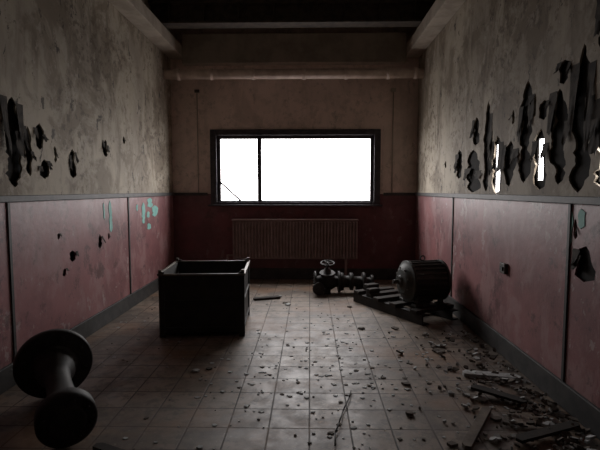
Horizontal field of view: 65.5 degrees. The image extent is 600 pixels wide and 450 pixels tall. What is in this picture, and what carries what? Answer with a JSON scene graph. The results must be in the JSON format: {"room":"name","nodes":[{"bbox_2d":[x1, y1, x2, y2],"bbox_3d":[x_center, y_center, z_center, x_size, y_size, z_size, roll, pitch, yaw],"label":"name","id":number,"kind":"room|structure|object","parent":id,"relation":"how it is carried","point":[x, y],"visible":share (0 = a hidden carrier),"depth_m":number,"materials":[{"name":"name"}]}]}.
{"room":"abandoned industrial room","nodes":[
{"label":"abandoned industrial room","id":0,"kind":"room"},
{"bbox_2d":[0,0,173,368],"bbox_3d":[-2.399,-0.903,3.343,0.060,4.500,9.900,0,4,1],"label":"wall","id":1,"kind":"structure","parent":0,"point":[82,75],"depth_m":4.88,"materials":[{"name":"paint"}]},
{"bbox_2d":[6,197,131,357],"bbox_3d":[-2.355,0.467,3.856,0.012,1.310,4.950,0,4,1],"label":"trim","id":2,"kind":"structure","parent":1,"relation":"attached to","point":[7,203],"depth_m":3.82,"materials":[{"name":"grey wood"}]},
{"bbox_2d":[0,94,157,270],"bbox_3d":[-2.304,-0.374,5.394,0.044,1.563,4.195,0,4,1],"label":"peeling paint","id":3,"kind":"object","parent":1,"relation":"attached to","point":[21,143],"visible":1,"depth_m":3.98,"materials":[{"name":"paint"},{"name":"plaster"}]},
{"bbox_2d":[0,278,158,394],"bbox_3d":[-2.357,1.246,3.503,0.025,0.190,9.900,0,4,1],"label":"baseboard","id":4,"kind":"structure","parent":1,"relation":"attached to","point":[86,328],"depth_m":5.47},
{"bbox_2d":[0,192,173,202],"bbox_3d":[-2.354,-0.183,3.396,0.030,0.055,9.900,0,4,1],"label":"trim","id":5,"kind":"structure","parent":1,"relation":"attached to","point":[10,198],"depth_m":4.70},
{"bbox_2d":[108,0,181,58],"bbox_3d":[-2.244,-2.613,3.211,0.250,0.190,9.900,0,4,1],"label":"beam","id":6,"kind":"structure","parent":1,"relation":"attached to","point":[136,12],"depth_m":6.57,"materials":[{"name":"beige paint"}]},
{"bbox_2d":[163,67,424,79],"bbox_3d":[-0.113,-2.521,7.787,4.320,0.188,0.188,0,4,1],"label":"pipe","id":7,"kind":"object","parent":1,"relation":"attached to","point":[363,73],"visible":1,"depth_m":7.73,"materials":[{"name":"grey metal"}]},
{"bbox_2d":[170,27,418,267],"bbox_3d":[-0.104,-1.278,8.332,4.440,4.500,0.200,0,4,1],"label":"wall","id":8,"kind":"structure","parent":0,"point":[202,232],"depth_m":8.21,"materials":[{"name":"paint"}]},
{"bbox_2d":[174,193,207,195],"bbox_3d":[-1.941,-0.550,8.310,0.590,0.050,0.030,0,4,1],"label":"trim","id":9,"kind":"structure","parent":8,"relation":"attached to","point":[175,194],"depth_m":8.29,"materials":[{"name":"grey wood"}]},
{"bbox_2d":[194,89,198,192],"bbox_3d":[-1.806,-1.472,8.236,0.080,1.800,0.028,0,4,1],"label":"conduit","id":10,"kind":"object","parent":8,"relation":"attached to","point":[196,91],"visible":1,"depth_m":8.22,"materials":[{"name":"metal"}]},
{"bbox_2d":[227,219,358,275],"bbox_3d":[-0.142,0.436,8.275,2.328,1.090,0.169,0,4,1],"label":"radiator","id":11,"kind":"object","parent":8,"relation":"attached to","point":[252,238],"visible":0.99,"depth_m":8.20,"materials":[{"name":"metal"}]},
{"bbox_2d":[182,32,406,65],"bbox_3d":[-0.108,-3.014,8.011,3.820,0.490,0.180,0,4,1],"label":"concrete beam","id":12,"kind":"structure","parent":8,"relation":"attached to","point":[248,49],"depth_m":7.92,"materials":[{"name":"beige paint"}]},
{"bbox_2d":[208,129,382,205],"bbox_3d":[-0.086,-1.008,8.271,3.080,1.350,0.200,0,4,1],"label":"window","id":13,"kind":"structure","parent":8,"relation":"in","point":[216,135],"depth_m":8.24,"materials":[{"name":"paint"}]},
{"bbox_2d":[249,268,398,279],"bbox_3d":[-0.106,0.874,8.381,4.260,0.200,0.025,0,4,1],"label":"baseboard","id":14,"kind":"structure","parent":8,"relation":"attached to","point":[254,273],"depth_m":8.36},
{"bbox_2d":[391,88,395,190],"bbox_3d":[1.623,-1.471,8.159,0.080,1.810,0.038,0,4,1],"label":"cable trunking","id":15,"kind":"object","parent":8,"relation":"attached to","point":[393,90],"visible":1,"depth_m":8.15,"materials":[{"name":"beige paint"}]},
{"bbox_2d":[383,193,414,195],"bbox_3d":[1.748,-0.544,8.233,0.550,0.050,0.030,0,4,1],"label":"trim","id":16,"kind":"structure","parent":8,"relation":"attached to","point":[384,194],"depth_m":8.22,"materials":[{"name":"grey wood"}]},
{"bbox_2d":[0,279,599,449],"bbox_3d":[-0.209,1.390,3.519,4.440,0.100,10.200,0,4,1],"label":"floor","id":17,"kind":"structure","parent":0,"point":[124,393],"depth_m":3.79,"materials":[{"name":"tile"}]},
{"bbox_2d":[13,329,97,447],"bbox_3d":[-1.635,1.090,3.268,0.544,0.544,1.006,-3,5,-38],"label":"spool","id":18,"kind":"object","parent":17,"relation":"on","point":[50,366],"visible":1,"depth_m":3.35,"materials":[{"name":"metal"}]},
{"bbox_2d":[92,442,123,449],"bbox_3d":[-1.099,1.372,2.796,0.360,0.040,0.060,2,5,26],"label":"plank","id":19,"kind":"object","parent":17,"relation":"on","point":[98,446],"visible":1,"depth_m":2.83,"materials":[{"name":"wood"}]},
{"bbox_2d":[157,257,249,337],"bbox_3d":[-1.089,0.819,5.518,0.946,0.740,0.956,0,4,-3],"label":"crate","id":20,"kind":"object","parent":17,"relation":"on","point":[196,297],"visible":1,"depth_m":5.08,"materials":[{"name":"metal"}]},
{"bbox_2d":[253,295,280,300],"bbox_3d":[-0.483,1.072,6.860,0.410,0.030,0.090,-1,5,-19],"label":"plank","id":21,"kind":"object","parent":17,"relation":"on","point":[276,296],"visible":1,"depth_m":6.82,"materials":[{"name":"wood"}]},
{"bbox_2d":[312,260,373,294],"bbox_3d":[0.668,0.803,7.201,0.951,0.518,0.420,0,4,1],"label":"valve","id":22,"kind":"object","parent":17,"relation":"on","point":[327,280],"visible":0.94,"depth_m":7.15,"materials":[{"name":"metal"}]},
{"bbox_2d":[334,390,351,445],"bbox_3d":[0.302,1.335,3.306,0.032,0.028,0.819,1,4,13],"label":"wire","id":23,"kind":"object","parent":17,"relation":"on","point":[351,390],"visible":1,"depth_m":3.20,"materials":[{"name":"metal"}]},
{"bbox_2d":[102,281,597,449],"bbox_3d":[-0.152,1.195,4.962,4.216,0.071,6.561,0,4,1],"label":"rubble","id":24,"kind":"object","parent":17,"relation":"on","point":[573,441],"visible":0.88,"depth_m":3.52,"materials":[{"name":"plaster"},{"name":"broken masonry"}]},
{"bbox_2d":[471,384,526,403],"bbox_3d":[1.519,1.295,3.579,0.410,0.040,0.080,3,5,36],"label":"plank","id":25,"kind":"object","parent":24,"relation":"on","point":[479,388],"visible":1,"depth_m":3.56,"materials":[{"name":"wood"}]},
{"bbox_2d":[353,286,457,325],"bbox_3d":[1.382,1.051,6.261,0.692,0.165,1.400,-2,5,-29],"label":"pallet","id":26,"kind":"object","parent":17,"relation":"on","point":[379,301],"visible":0.74,"depth_m":6.00,"materials":[{"name":"wood"}]},
{"bbox_2d":[363,283,378,289],"bbox_3d":[1.028,0.888,6.741,0.200,0.082,0.120,-2,5,-29],"label":"block","id":27,"kind":"object","parent":26,"relation":"on","point":[367,285],"visible":0.66,"depth_m":6.70,"materials":[{"name":"grey wood"}]},
{"bbox_2d":[366,287,379,293],"bbox_3d":[1.020,0.914,6.527,0.180,0.062,0.090,-2,5,-29],"label":"block","id":28,"kind":"object","parent":26,"relation":"on","point":[374,289],"visible":1,"depth_m":6.50,"materials":[{"name":"grey wood"}]},
{"bbox_2d":[392,255,451,307],"bbox_3d":[1.521,0.682,5.966,0.750,0.609,0.588,-1,4,-13],"label":"motor","id":29,"kind":"object","parent":26,"relation":"on","point":[416,281],"visible":1,"depth_m":5.75,"materials":[{"name":"green paint"}]},
{"bbox_2d":[462,406,490,449],"bbox_3d":[1.191,1.352,3.132,0.060,0.030,0.630,3,5,33],"label":"plank","id":30,"kind":"object","parent":17,"relation":"on","point":[469,441],"visible":1,"depth_m":3.08,"materials":[{"name":"brown wood"}]},
{"bbox_2d":[462,370,520,380],"bbox_3d":[1.637,1.287,3.995,0.470,0.030,0.090,1,4,13],"label":"plank","id":31,"kind":"object","parent":17,"relation":"on","point":[466,373],"visible":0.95,"depth_m":3.98,"materials":[{"name":"paint"}]},
{"bbox_2d":[516,421,579,443],"bbox_3d":[1.607,1.337,3.024,0.510,0.040,0.070,-1,5,-19],"label":"plank","id":32,"kind":"object","parent":17,"relation":"on","point":[536,434],"visible":1,"depth_m":3.00,"materials":[{"name":"brown wood"}]},
{"bbox_2d":[415,0,599,407],"bbox_3d":[1.968,-0.896,3.252,0.037,4.500,9.900,0,4,1],"label":"wall","id":33,"kind":"structure","parent":0,"point":[490,56],"depth_m":4.20,"materials":[{"name":"paint"}]},
{"bbox_2d":[406,0,465,57],"bbox_3d":[1.825,-2.607,3.126,0.250,0.190,9.900,0,4,1],"label":"beam","id":34,"kind":"structure","parent":33,"relation":"attached to","point":[441,12],"depth_m":6.54,"materials":[{"name":"beige paint"}]},
{"bbox_2d":[499,262,507,273],"bbox_3d":[1.951,0.415,4.484,0.045,0.100,0.120,0,4,1],"label":"electrical socket","id":35,"kind":"object","parent":33,"relation":"attached to","point":[503,268],"visible":1,"depth_m":4.44,"materials":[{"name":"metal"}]},
{"bbox_2d":[415,192,599,205],"bbox_3d":[1.935,-0.176,3.306,0.030,0.055,9.900,0,4,1],"label":"trim","id":36,"kind":"structure","parent":33,"relation":"attached to","point":[581,200],"depth_m":3.95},
{"bbox_2d":[450,198,571,381],"bbox_3d":[1.947,0.492,3.532,0.012,1.310,5.280,0,4,1],"label":"trim","id":37,"kind":"structure","parent":33,"relation":"attached to","point":[569,205],"depth_m":3.41,"materials":[{"name":"grey wood"}]},
{"bbox_2d":[443,295,599,439],"bbox_3d":[1.937,1.253,3.414,0.025,0.190,9.900,0,4,1],"label":"baseboard","id":38,"kind":"structure","parent":33,"relation":"attached to","point":[566,397],"depth_m":3.80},
{"bbox_2d":[444,0,599,269],"bbox_3d":[1.952,-0.672,4.575,0.048,2.031,3.914,0,4,1],"label":"peeling paint","id":39,"kind":"object","parent":33,"relation":"attached to","point":[591,125],"visible":1,"depth_m":3.33,"materials":[{"name":"paint"},{"name":"plaster"}]},
{"bbox_3d":[-0.209,-3.182,3.175,4.440,0.130,10.200,0,4,1],"label":"ceiling","id":40,"kind":"structure","parent":0,"visible":0},
{"bbox_2d":[148,0,435,28],"bbox_3d":[-0.127,-3.205,7.084,4.300,0.330,0.240,0,4,1],"label":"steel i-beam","id":41,"kind":"structure","parent":40,"relation":"attached to","point":[173,14],"depth_m":7.06,"materials":[{"name":"black metal"}]}
]}

